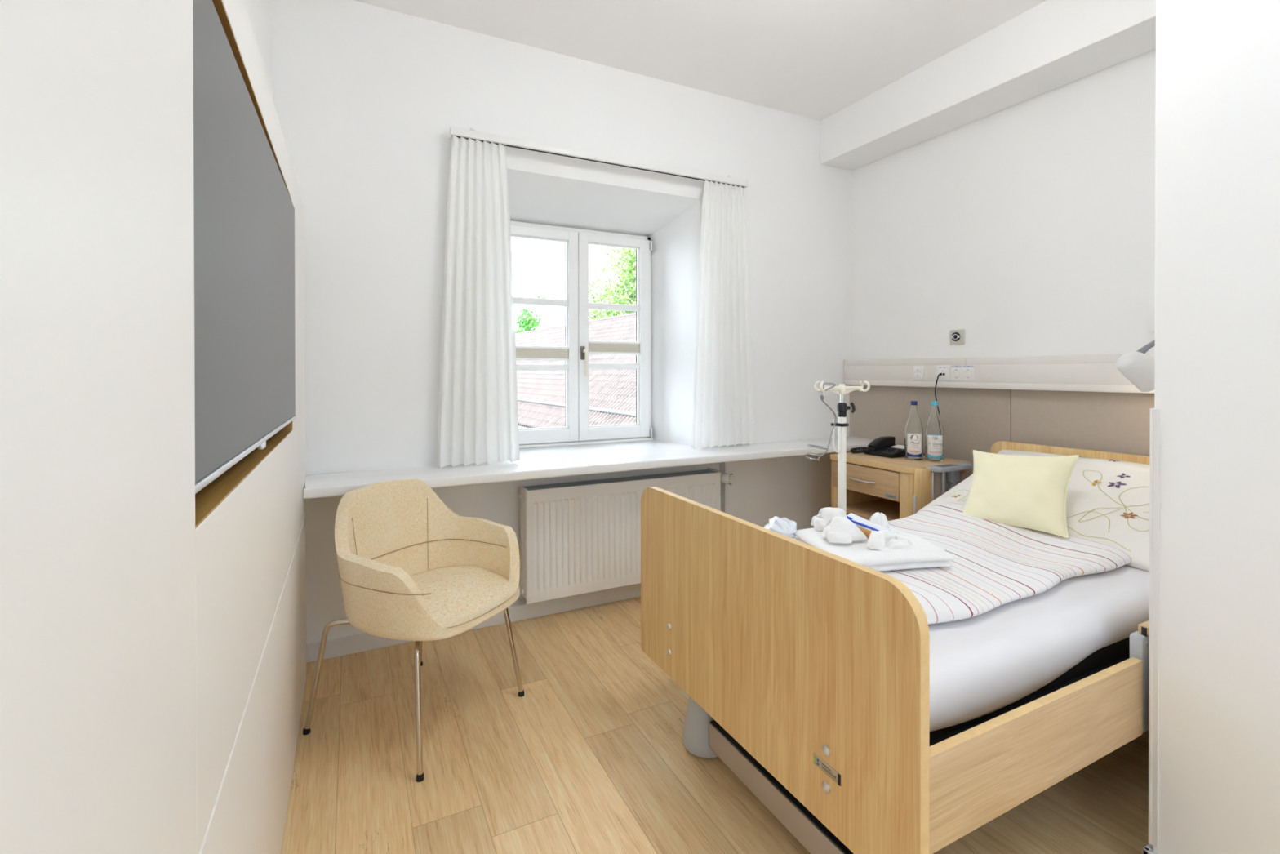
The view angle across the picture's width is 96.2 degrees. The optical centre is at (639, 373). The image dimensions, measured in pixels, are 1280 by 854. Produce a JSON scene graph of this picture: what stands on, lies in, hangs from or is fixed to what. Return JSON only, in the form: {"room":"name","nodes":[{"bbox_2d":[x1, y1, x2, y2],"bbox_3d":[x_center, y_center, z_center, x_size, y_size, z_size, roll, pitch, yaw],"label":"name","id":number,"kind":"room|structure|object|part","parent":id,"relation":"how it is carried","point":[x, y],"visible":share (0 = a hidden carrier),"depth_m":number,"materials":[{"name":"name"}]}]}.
{"room":"care facility","nodes":[
{"label":"care facility","id":0,"kind":"room"},
{"bbox_2d":[244,0,272,97],"bbox_3d":[-0.518,-0.191,0.287,0.100,2.820,4.580,0,0,-27],"label":"wall","id":1,"kind":"structure","parent":0,"point":[260,11],"depth_m":2.12,"materials":[{"name":"white paint"}]},
{"bbox_2d":[272,0,851,643],"bbox_3d":[-0.180,-0.206,3.344,3.448,3.020,0.580,0,0,-27],"label":"wall","id":2,"kind":"structure","parent":0,"point":[367,99],"depth_m":2.79,"materials":[{"name":"white paint"}]},
{"bbox_2d":[306,582,640,662],"bbox_3d":[-0.058,1.167,3.110,3.248,0.075,0.070,0,0,-27],"label":"baseboard","id":3,"kind":"structure","parent":2,"relation":"attached to","point":[519,610],"depth_m":2.80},
{"bbox_2d":[510,220,653,448],"bbox_3d":[-0.374,-0.220,3.394,1.000,1.277,0.137,0,0,-27],"label":"window","id":4,"kind":"structure","parent":2,"relation":"in","point":[577,430],"depth_m":3.40,"materials":[{"name":"white paint"}]},
{"bbox_2d":[515,348,568,358],"bbox_3d":[-0.572,-0.115,3.288,0.338,0.053,0.015,0,0,-27],"label":"blind","id":5,"kind":"object","parent":4,"relation":"attached to","point":[527,353],"depth_m":3.29,"materials":[{"name":"beige fabric"}]},
{"bbox_3d":[-0.572,-0.116,3.288,0.342,0.082,0.019,0,0,-27],"label":"blind rail","id":6,"kind":"part","parent":4,"relation":"part of","materials":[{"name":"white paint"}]},
{"bbox_3d":[-0.585,-0.217,3.306,0.468,1.231,0.065,0,0,-27],"label":"sash","id":7,"kind":"part","parent":4,"relation":"part of","materials":[{"name":"white paint"}]},
{"bbox_3d":[-0.333,-0.121,3.378,0.026,0.080,0.036,0,0,-27],"label":"handle plate","id":8,"kind":"part","parent":4,"relation":"part of","materials":[{"name":"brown metal"}]},
{"bbox_3d":[-0.318,-0.065,3.358,0.030,0.157,0.019,0,0,-14],"label":"handle","id":9,"kind":"part","parent":4,"relation":"part of","materials":[{"name":"white metal"}]},
{"bbox_3d":[-0.371,0.411,3.391,1.000,0.015,0.040,0,0,-27],"label":"frame sill","id":10,"kind":"part","parent":4,"relation":"part of","materials":[{"name":"white paint"}]},
{"bbox_3d":[-0.163,-0.219,3.518,0.472,1.231,0.065,0,0,-27],"label":"sash","id":11,"kind":"part","parent":4,"relation":"part of","materials":[{"name":"white paint"}]},
{"bbox_2d":[588,342,639,352],"bbox_3d":[-0.155,-0.157,3.498,0.339,0.051,0.015,0,0,-27],"label":"blind","id":12,"kind":"object","parent":4,"relation":"attached to","point":[596,347],"depth_m":3.49,"materials":[{"name":"beige fabric"}]},
{"bbox_3d":[-0.155,-0.157,3.498,0.343,0.080,0.019,0,0,-27],"label":"blind rail","id":13,"kind":"part","parent":4,"relation":"part of","materials":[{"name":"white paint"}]},
{"bbox_2d":[302,435,874,498],"bbox_3d":[-0.085,0.439,3.158,3.248,0.040,0.805,0,0,-27],"label":"shelf","id":14,"kind":"object","parent":2,"relation":"attached to","point":[534,463],"visible":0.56,"depth_m":2.77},
{"bbox_2d":[448,125,747,188],"bbox_3d":[-0.133,-1.099,2.987,1.647,0.051,0.094,0,0,-27],"label":"rail","id":15,"kind":"object","parent":2,"relation":"attached to","point":[508,142],"visible":0.91,"depth_m":2.88,"materials":[{"name":"white metal"}]},
{"bbox_2d":[436,135,519,467],"bbox_3d":[-0.741,-0.327,2.644,0.370,1.494,0.039,0,0,-27],"label":"curtain","id":16,"kind":"object","parent":15,"relation":"hanging from","point":[478,414],"visible":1,"depth_m":2.65,"materials":[{"name":"white fabric"}]},
{"bbox_2d":[691,179,755,448],"bbox_3d":[0.474,-0.331,3.255,0.430,1.494,0.042,0,0,-27],"label":"curtain","id":17,"kind":"object","parent":15,"relation":"hanging from","point":[723,394],"visible":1,"depth_m":3.26,"materials":[{"name":"white fabric"}]},
{"bbox_2d":[518,467,733,604],"bbox_3d":[-0.043,0.822,3.048,1.223,0.542,0.201,0,0,-27],"label":"radiator","id":18,"kind":"object","parent":2,"relation":"attached to","point":[576,538],"visible":0.8,"depth_m":2.87,"materials":[{"name":"metal"}]},
{"bbox_2d":[523,469,718,490],"bbox_3d":[-0.069,0.557,3.021,1.095,0.008,0.100,0,0,-27],"label":"grille","id":19,"kind":"object","parent":18,"relation":"attached to","point":[597,484],"depth_m":2.98,"materials":[{"name":"metal"}]},
{"bbox_3d":[0.493,0.593,3.250,0.073,0.062,0.060,0,0,29],"label":"thermostat knob","id":20,"kind":"part","parent":18,"relation":"part of","materials":[{"name":"white paint"}]},
{"bbox_2d":[352,0,1046,120],"bbox_3d":[0.842,-1.657,1.300,3.448,0.100,5.180,0,0,-27],"label":"ceiling","id":21,"kind":"structure","parent":0,"point":[815,60],"depth_m":2.73,"materials":[{"name":"white paint"}]},
{"bbox_2d":[280,596,1148,853],"bbox_3d":[0.923,1.264,1.158,3.448,0.100,4.830,0,0,-27],"label":"floor","id":22,"kind":"structure","parent":0,"point":[593,757],"depth_m":1.76,"materials":[{"name":"brown wood"}]},
{"bbox_2d":[0,0,306,853],"bbox_3d":[-0.403,0.289,0.310,0.120,1.855,4.310,0,0,-27],"label":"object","id":23,"kind":"object","parent":22,"relation":"on","point":[153,628],"visible":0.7,"depth_m":0.46,"materials":[{"name":"white paint"}]},
{"bbox_2d":[192,0,296,493],"bbox_3d":[-0.809,-0.177,1.214,0.037,0.664,1.234,0,0,-26],"label":"television","id":24,"kind":"object","parent":23,"relation":"attached to","point":[244,210],"visible":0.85,"depth_m":0.92,"materials":[{"name":"grey"}]},
{"bbox_3d":[-0.798,0.136,1.221,0.012,0.010,1.234,0,0,-26],"label":"trim","id":25,"kind":"part","parent":24,"relation":"part of","materials":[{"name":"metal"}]},
{"bbox_3d":[-0.403,0.896,0.313,0.120,0.642,4.310,0,0,-27],"label":"panel","id":26,"kind":"part","parent":23,"relation":"part of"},
{"bbox_2d":[302,478,524,782],"bbox_3d":[-0.757,0.807,2.051,0.584,0.806,0.588,0,0,25],"label":"armchair","id":27,"kind":"object","parent":22,"relation":"on","point":[411,567],"visible":1,"depth_m":2.04,"materials":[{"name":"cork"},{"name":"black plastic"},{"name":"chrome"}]},
{"bbox_3d":[-0.997,1.022,1.972,0.280,0.364,0.023,0,0,-18],"label":"leg","id":28,"kind":"part","parent":27,"relation":"part of","materials":[{"name":"silver metal"}]},
{"bbox_3d":[-0.706,1.023,1.839,0.212,0.364,0.200,0,0,25],"label":"leg","id":29,"kind":"part","parent":27,"relation":"part of","materials":[{"name":"silver metal"}]},
{"bbox_3d":[-0.861,1.021,2.258,0.023,0.364,0.280,0,0,-21],"label":"leg","id":30,"kind":"part","parent":27,"relation":"part of","materials":[{"name":"silver metal"}]},
{"bbox_3d":[-0.573,1.021,2.121,0.280,0.364,0.023,0,0,-18],"label":"leg","id":31,"kind":"part","parent":27,"relation":"part of","materials":[{"name":"silver metal"}]},
{"bbox_2d":[814,380,870,514],"bbox_3d":[0.891,0.619,2.582,0.490,1.174,0.468,0,0,-27],"label":"stand","id":32,"kind":"object","parent":22,"relation":"on","point":[842,406],"visible":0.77,"depth_m":2.55,"materials":[{"name":"metal"}]},
{"bbox_2d":[805,382,836,460],"bbox_3d":[0.797,0.213,2.537,0.124,0.345,0.100,0,0,24],"label":"holder","id":33,"kind":"object","parent":32,"relation":"hanging from","point":[821,396],"visible":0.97,"depth_m":2.54,"materials":[{"name":"metal"}]},
{"bbox_3d":[0.917,0.159,2.565,0.079,0.066,0.043,0,0,-18],"label":"clamp knob","id":34,"kind":"part","parent":32,"relation":"part of","materials":[{"name":"black plastic"}]},
{"bbox_2d":[640,440,1149,853],"bbox_3d":[1.135,0.774,1.972,1.989,0.871,1.114,0,0,-27],"label":"bed","id":35,"kind":"object","parent":22,"relation":"on","point":[803,668],"visible":0.65,"depth_m":1.29,"materials":[{"name":"brown wood"}]},
{"bbox_3d":[0.264,0.682,1.533,0.024,0.584,1.114,0,0,-27],"label":"footboard","id":36,"kind":"part","parent":35,"relation":"part of","materials":[{"name":"brown wood"}]},
{"bbox_3d":[0.401,0.848,1.233,0.002,0.024,0.080,0,0,-27],"label":"maker plate","id":37,"kind":"part","parent":35,"relation":"part of","materials":[{"name":"silver metal"}]},
{"bbox_3d":[1.147,0.828,1.982,1.956,0.162,0.905,0,0,-27],"label":"mattress","id":38,"kind":"part","parent":35,"relation":"part of","materials":[{"name":"white fabric"}]},
{"bbox_3d":[0.871,0.794,1.237,0.795,0.183,0.022,0,0,-27],"label":"panel","id":39,"kind":"part","parent":35,"relation":"part of","materials":[{"name":"brown wood"}]},
{"bbox_2d":[928,564,1149,731],"bbox_3d":[1.137,0.709,1.974,1.924,0.160,0.910,0,0,-27],"label":"mattress","id":40,"kind":"object","parent":35,"relation":"on","point":[981,664],"visible":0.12,"depth_m":1.42,"materials":[{"name":"white fabric"}]},
{"bbox_2d":[792,502,1132,624],"bbox_3d":[0.887,0.581,1.864,1.359,0.095,0.700,0,0,-27],"label":"duvet","id":41,"kind":"object","parent":40,"relation":"on","point":[995,564],"visible":0.47,"depth_m":1.80,"materials":[{"name":"fabric"}]},
{"bbox_2d":[764,515,796,537],"bbox_3d":[0.492,0.542,2.014,0.111,0.083,0.140,0,0,-9],"label":"wrapped bundle","id":42,"kind":"object","parent":41,"relation":"on","point":[784,526],"visible":0.68,"depth_m":1.97,"materials":[{"name":"white fabric"}]},
{"bbox_2d":[794,527,955,571],"bbox_3d":[0.722,0.549,1.827,0.330,0.075,0.370,0,0,-11],"label":"bath towel","id":43,"kind":"object","parent":41,"relation":"on","point":[926,553],"visible":0.48,"depth_m":1.68,"materials":[{"name":"white fabric"}]},
{"bbox_2d":[810,506,847,531],"bbox_3d":[0.647,0.493,1.964,0.123,0.070,0.098,0,0,0],"label":"washcloth","id":44,"kind":"object","parent":43,"relation":"on","point":[824,515],"visible":0.74,"depth_m":1.95,"materials":[{"name":"white fabric"}]},
{"bbox_2d":[822,516,867,543],"bbox_3d":[0.649,0.494,1.834,0.132,0.066,0.115,0,0,0],"label":"washcloth","id":45,"kind":"object","parent":43,"relation":"on","point":[842,530],"visible":1,"depth_m":1.81,"materials":[{"name":"white fabric"}]},
{"bbox_2d":[857,526,871,538],"bbox_3d":[0.717,0.515,1.871,0.034,0.022,0.095,0,0,-27],"label":"soap bar","id":46,"kind":"object","parent":43,"relation":"on","point":[867,532],"visible":0.2,"depth_m":1.84,"materials":[{"name":"orange"}]},
{"bbox_2d":[846,512,891,531],"bbox_3d":[0.756,0.504,1.904,0.044,0.035,0.211,0,0,-20],"label":"packet","id":47,"kind":"object","parent":43,"relation":"on","point":[860,522],"visible":0.52,"depth_m":1.91,"materials":[{"name":"white plastic"}]},
{"bbox_2d":[868,511,888,528],"bbox_3d":[0.797,0.502,1.946,0.078,0.067,0.069,0,0,0],"label":"washcloth","id":48,"kind":"object","parent":43,"relation":"on","point":[879,518],"visible":0.57,"depth_m":1.93,"materials":[{"name":"white fabric"}]},
{"bbox_2d":[866,529,915,551],"bbox_3d":[0.770,0.506,1.742,0.171,0.047,0.092,0,0,0],"label":"washcloth","id":49,"kind":"object","parent":43,"relation":"on","point":[882,540],"visible":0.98,"depth_m":1.72,"materials":[{"name":"white fabric"}]},
{"bbox_2d":[962,449,1079,538],"bbox_3d":[1.436,0.444,2.192,0.216,0.286,0.372,0,0,-41],"label":"cushion","id":50,"kind":"object","parent":41,"relation":"on","point":[1025,491],"visible":0.94,"depth_m":2.13,"materials":[{"name":"yellow fabric"}]},
{"bbox_2d":[915,449,1149,571],"bbox_3d":[1.711,0.488,2.300,0.622,0.274,0.900,0,0,-27],"label":"pillow","id":51,"kind":"object","parent":40,"relation":"on","point":[1108,500],"visible":0.34,"depth_m":2.10,"materials":[{"name":"beige fabric"}]},
{"bbox_2d":[1066,511,1110,532],"bbox_3d":[1.604,0.521,2.051,0.081,0.048,0.152,0,0,-27],"label":"print","id":52,"kind":"object","parent":51,"relation":"attached to","point":[1083,521],"depth_m":2.05,"materials":[{"name":"green"}]},
{"bbox_2d":[1092,480,1100,485],"bbox_3d":[1.756,0.421,2.214,0.031,0.017,0.041,0,0,16],"label":"print","id":53,"kind":"object","parent":51,"relation":"attached to","point":[1095,482],"depth_m":2.21,"materials":[{"name":"orange fabric"}]},
{"bbox_2d":[1066,525,1131,551],"bbox_3d":[1.550,0.564,2.007,0.025,0.035,0.281,0,0,-27],"label":"print","id":54,"kind":"object","parent":51,"relation":"attached to","point":[1124,543],"depth_m":1.97,"materials":[{"name":"green"}]},
{"bbox_2d":[1082,470,1124,506],"bbox_3d":[1.771,0.433,2.188,0.203,0.085,0.217,0,0,-27],"label":"print","id":55,"kind":"object","parent":51,"relation":"attached to","point":[1106,487],"depth_m":2.17,"materials":[{"name":"green"}]},
{"bbox_2d":[1078,486,1149,521],"bbox_3d":[1.734,0.471,2.049,0.271,0.122,0.174,0,0,-27],"label":"print","id":56,"kind":"object","parent":51,"relation":"attached to","point":[1110,504],"depth_m":2.07,"materials":[{"name":"green"}]},
{"bbox_2d":[1107,481,1126,488],"bbox_3d":[1.787,0.415,2.153,0.055,0.019,0.060,0,0,-27],"label":"print","id":57,"kind":"object","parent":51,"relation":"on","point":[1110,484],"depth_m":2.15,"materials":[{"name":"purple fabric"}]},
{"bbox_2d":[1116,472,1129,478],"bbox_3d":[1.856,0.393,2.208,0.029,0.014,0.047,0,0,12],"label":"print","id":58,"kind":"object","parent":51,"relation":"on","point":[1119,475],"depth_m":2.21,"materials":[{"name":"purple fabric"}]},
{"bbox_2d":[1120,512,1137,518],"bbox_3d":[1.705,0.494,2.004,0.047,0.016,0.044,0,0,-27],"label":"print","id":59,"kind":"object","parent":51,"relation":"on","point":[1122,515],"depth_m":2.00,"materials":[{"name":"brown fabric"}]},
{"bbox_2d":[1124,507,1149,531],"bbox_3d":[1.693,0.502,1.977,0.066,0.047,0.137,0,0,1],"label":"print","id":60,"kind":"object","parent":51,"relation":"attached to","point":[1136,519],"depth_m":1.97,"materials":[{"name":"green"}]},
{"bbox_3d":[2.017,0.646,2.404,0.024,0.621,1.096,0,0,-27],"label":"headboard","id":61,"kind":"part","parent":35,"relation":"part of","materials":[{"name":"brown wood"}]},
{"bbox_3d":[1.255,0.770,1.439,0.054,0.240,0.031,0,0,-27],"label":"guide post","id":62,"kind":"part","parent":35,"relation":"part of","materials":[{"name":"grey plastic"}]},
{"bbox_3d":[1.748,0.637,1.677,1.111,0.023,0.026,0,0,-27],"label":"guard rail","id":63,"kind":"part","parent":35,"relation":"part of","materials":[{"name":"brown wood"}]},
{"bbox_2d":[830,452,973,520],"bbox_3d":[1.417,0.829,3.106,0.483,0.749,0.630,0,0,-27],"label":"nightstand","id":64,"kind":"object","parent":22,"relation":"on","point":[897,487],"visible":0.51,"depth_m":2.98,"materials":[{"name":"brown wood"}]},
{"bbox_3d":[1.293,0.815,3.382,0.428,0.654,0.020,0,0,-27],"label":"panel","id":65,"kind":"part","parent":64,"relation":"part of","materials":[{"name":"brown wood"}]},
{"bbox_3d":[1.185,0.574,3.080,0.031,0.011,0.172,0,0,-27],"label":"handle","id":66,"kind":"part","parent":64,"relation":"part of","materials":[{"name":"metal"}]},
{"bbox_3d":[1.207,0.570,3.083,0.020,0.144,0.440,0,0,-27],"label":"drawer","id":67,"kind":"part","parent":64,"relation":"part of","materials":[{"name":"brown wood"}]},
{"bbox_2d":[846,498,899,520],"bbox_3d":[1.401,0.767,3.149,0.404,0.022,0.493,0,0,-27],"label":"shelf","id":68,"kind":"object","parent":64,"relation":"attached to","point":[863,508],"depth_m":3.23,"materials":[{"name":"brown wood"}]},
{"bbox_2d":[850,435,904,457],"bbox_3d":[1.366,0.411,3.262,0.247,0.095,0.250,0,0,-27],"label":"telephone","id":69,"kind":"object","parent":64,"relation":"on","point":[885,446],"visible":1,"depth_m":3.26,"materials":[{"name":"black plastic"}]},
{"bbox_3d":[1.286,0.439,3.307,0.143,0.035,0.098,0,0,-27],"label":"coiled cord","id":70,"kind":"part","parent":69,"relation":"part of","materials":[{"name":"black plastic"}]},
{"bbox_3d":[1.275,0.625,2.924,0.002,0.016,0.065,0,0,-27],"label":"maker plate","id":71,"kind":"part","parent":64,"relation":"part of","materials":[{"name":"grey"}]},
{"bbox_3d":[1.588,0.816,3.243,0.015,0.654,0.493,0,0,-27],"label":"panel","id":72,"kind":"part","parent":64,"relation":"part of","materials":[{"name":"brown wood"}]},
{"bbox_3d":[1.524,0.817,2.921,0.428,0.654,0.026,0,0,-27],"label":"panel","id":73,"kind":"part","parent":64,"relation":"part of","materials":[{"name":"brown wood"}]},
{"bbox_2d":[904,400,923,460],"bbox_3d":[1.474,0.304,3.092,0.093,0.316,0.093,0,0,-27],"label":"water bottle","id":74,"kind":"object","parent":64,"relation":"on","point":[913,430],"visible":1,"depth_m":3.06,"materials":[{"name":"clear glass"}]},
{"bbox_3d":[1.324,0.754,2.768,0.014,0.333,0.014,0,0,-27],"label":"guide rod","id":75,"kind":"part","parent":64,"relation":"part of","materials":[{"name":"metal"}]},
{"bbox_2d":[924,400,944,462],"bbox_3d":[1.563,0.304,3.049,0.093,0.316,0.093,0,0,-27],"label":"water bottle","id":76,"kind":"object","parent":64,"relation":"on","point":[934,430],"visible":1,"depth_m":3.02,"materials":[{"name":"clear glass"}]},
{"bbox_2d":[914,462,973,511],"bbox_3d":[1.533,0.705,2.856,0.420,0.499,0.082,0,0,-27],"label":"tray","id":77,"kind":"object","parent":64,"relation":"on","point":[931,482],"depth_m":2.82,"materials":[{"name":"grey plastic"}]},
{"bbox_2d":[850,48,1155,359],"bbox_3d":[2.474,-0.201,1.791,0.100,2.820,4.580,0,0,-27],"label":"wall","id":78,"kind":"structure","parent":0,"point":[1027,228],"depth_m":2.84,"materials":[{"name":"white paint"}]},
{"bbox_2d":[849,385,1011,474],"bbox_3d":[1.629,0.559,3.349,0.014,0.966,1.039,0,0,-27],"label":"wall panel","id":79,"kind":"object","parent":78,"relation":"attached to","point":[971,419],"visible":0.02,"depth_m":3.19,"materials":[{"name":"beige laminate"}]},
{"bbox_2d":[950,328,964,344],"bbox_3d":[1.730,-0.199,3.140,0.016,0.081,0.080,0,0,-27],"label":"wall socket","id":80,"kind":"object","parent":78,"relation":"attached to","point":[957,336],"visible":1,"depth_m":3.13,"materials":[{"name":"white plastic"}]},
{"bbox_2d":[819,0,1155,170],"bbox_3d":[1.747,-1.477,2.807,0.278,0.277,2.100,0,0,-27],"label":"beam","id":81,"kind":"structure","parent":78,"relation":"attached to","point":[1051,45],"depth_m":2.73,"materials":[{"name":"white paint"}]},
{"bbox_2d":[844,352,1155,393],"bbox_3d":[1.832,-0.004,2.865,0.084,0.164,2.076,0,0,-27],"label":"wall trunking","id":82,"kind":"object","parent":78,"relation":"attached to","point":[1079,372],"depth_m":2.86,"materials":[{"name":"grey plastic"}]},
{"bbox_3d":[1.460,-0.003,3.548,0.006,0.088,0.519,0,0,-27],"label":"plate","id":83,"kind":"part","parent":82,"relation":"part of","materials":[{"name":"white plastic"}]},
{"bbox_3d":[1.630,-0.001,3.211,0.006,0.088,0.065,0,0,-27],"label":"plate","id":84,"kind":"part","parent":82,"relation":"part of","materials":[{"name":"white plastic"}]},
{"bbox_2d":[923,373,941,454],"bbox_3d":[1.564,0.230,3.197,0.210,0.458,0.030,0,0,34],"label":"cable","id":85,"kind":"object","parent":82,"relation":"hanging from","point":[939,374],"visible":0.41,"depth_m":3.15,"materials":[{"name":"black rubber"}]},
{"bbox_2d":[951,364,962,380],"bbox_3d":[1.697,-0.004,3.074,0.009,0.082,0.065,0,0,-27],"label":"power socket","id":86,"kind":"object","parent":82,"relation":"attached to","point":[956,370],"depth_m":3.07,"materials":[{"name":"beige plastic"}]},
{"bbox_2d":[962,364,974,381],"bbox_3d":[1.726,-0.003,3.016,0.009,0.082,0.065,0,0,-27],"label":"power socket","id":87,"kind":"object","parent":82,"relation":"attached to","point":[968,371],"depth_m":3.01,"materials":[{"name":"beige plastic"}]},
{"bbox_3d":[2.015,0.002,2.444,0.006,0.088,1.158,0,0,-27],"label":"plate","id":88,"kind":"part","parent":82,"relation":"part of","materials":[{"name":"white plastic"}]},
{"bbox_2d":[1115,339,1155,391],"bbox_3d":[2.000,-0.047,2.142,0.375,0.234,0.126,0,0,18],"label":"reading lamp","id":89,"kind":"object","parent":82,"relation":"attached to","point":[1138,367],"visible":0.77,"depth_m":2.14,"materials":[{"name":"beige plastic"}]},
{"bbox_2d":[1010,389,1154,456],"bbox_3d":[2.097,0.563,2.419,0.014,0.966,1.036,0,0,-27],"label":"wall panel","id":90,"kind":"object","parent":78,"relation":"attached to","point":[1101,421],"visible":0.02,"depth_m":2.59,"materials":[{"name":"beige laminate"}]},
{"bbox_2d":[1147,301,1155,338],"bbox_3d":[2.127,-0.215,2.290,0.072,0.155,0.144,0,0,-27],"label":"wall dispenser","id":91,"kind":"object","parent":78,"relation":"attached to","point":[1151,304],"visible":0.2,"depth_m":2.33,"materials":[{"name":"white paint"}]},
{"bbox_2d":[1152,0,1279,853],"bbox_3d":[2.324,-0.195,0.596,1.240,2.820,2.380,0,0,-27],"label":"wall","id":92,"kind":"structure","parent":0,"point":[1217,353],"depth_m":1.28,"materials":[{"name":"white paint"}]},
{"bbox_2d":[1142,843,1157,853],"bbox_3d":[2.316,1.184,0.606,1.254,0.062,2.394,0,0,-27],"label":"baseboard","id":93,"kind":"structure","parent":92,"relation":"attached to","point":[1148,849],"depth_m":1.39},
{"bbox_2d":[1148,408,1159,848],"bbox_3d":[1.250,0.611,1.388,0.034,1.053,0.018,0,0,-27],"label":"trim","id":94,"kind":"structure","parent":92,"relation":"attached to","point":[1154,413],"depth_m":1.38,"materials":[{"name":"white paint"}]},
{"label":"outside","id":95,"kind":"structure","parent":0,"visible":0},
{"bbox_3d":[-7.583,6.535,48.540,90.000,0.100,86.500,0,0,-27],"label":"ground","id":96,"kind":"structure","parent":95,"visible":0},
{"bbox_2d":[514,292,546,333],"bbox_3d":[-10.771,-0.699,53.699,4.439,14.334,4.100,0,0,-27],"label":"tree","id":97,"kind":"object","parent":96,"relation":"on","point":[529,322],"visible":0.27,"depth_m":54.01,"materials":[{"name":"green plant"}]},
{"bbox_2d":[540,295,564,328],"bbox_3d":[-8.283,-0.997,60.585,7.583,14.857,7.326,0,0,-27],"label":"tree","id":98,"kind":"object","parent":96,"relation":"on","point":[563,313],"visible":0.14,"depth_m":61.41,"materials":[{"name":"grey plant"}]},
{"bbox_2d":[515,312,635,428],"bbox_3d":[-5.453,1.794,36.157,11.840,9.502,55.000,0,0,-31],"label":"neighbouring house","id":99,"kind":"structure","parent":96,"relation":"on","point":[612,392],"depth_m":24.43,"materials":[{"name":"ceramic"}]},
{"bbox_2d":[588,246,635,319],"bbox_3d":[-0.855,-3.063,47.719,11.426,19.102,12.197,0,0,24],"label":"tree","id":100,"kind":"object","parent":96,"relation":"on","point":[628,280],"visible":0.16,"depth_m":45.43,"materials":[{"name":"green plant"}]}
]}

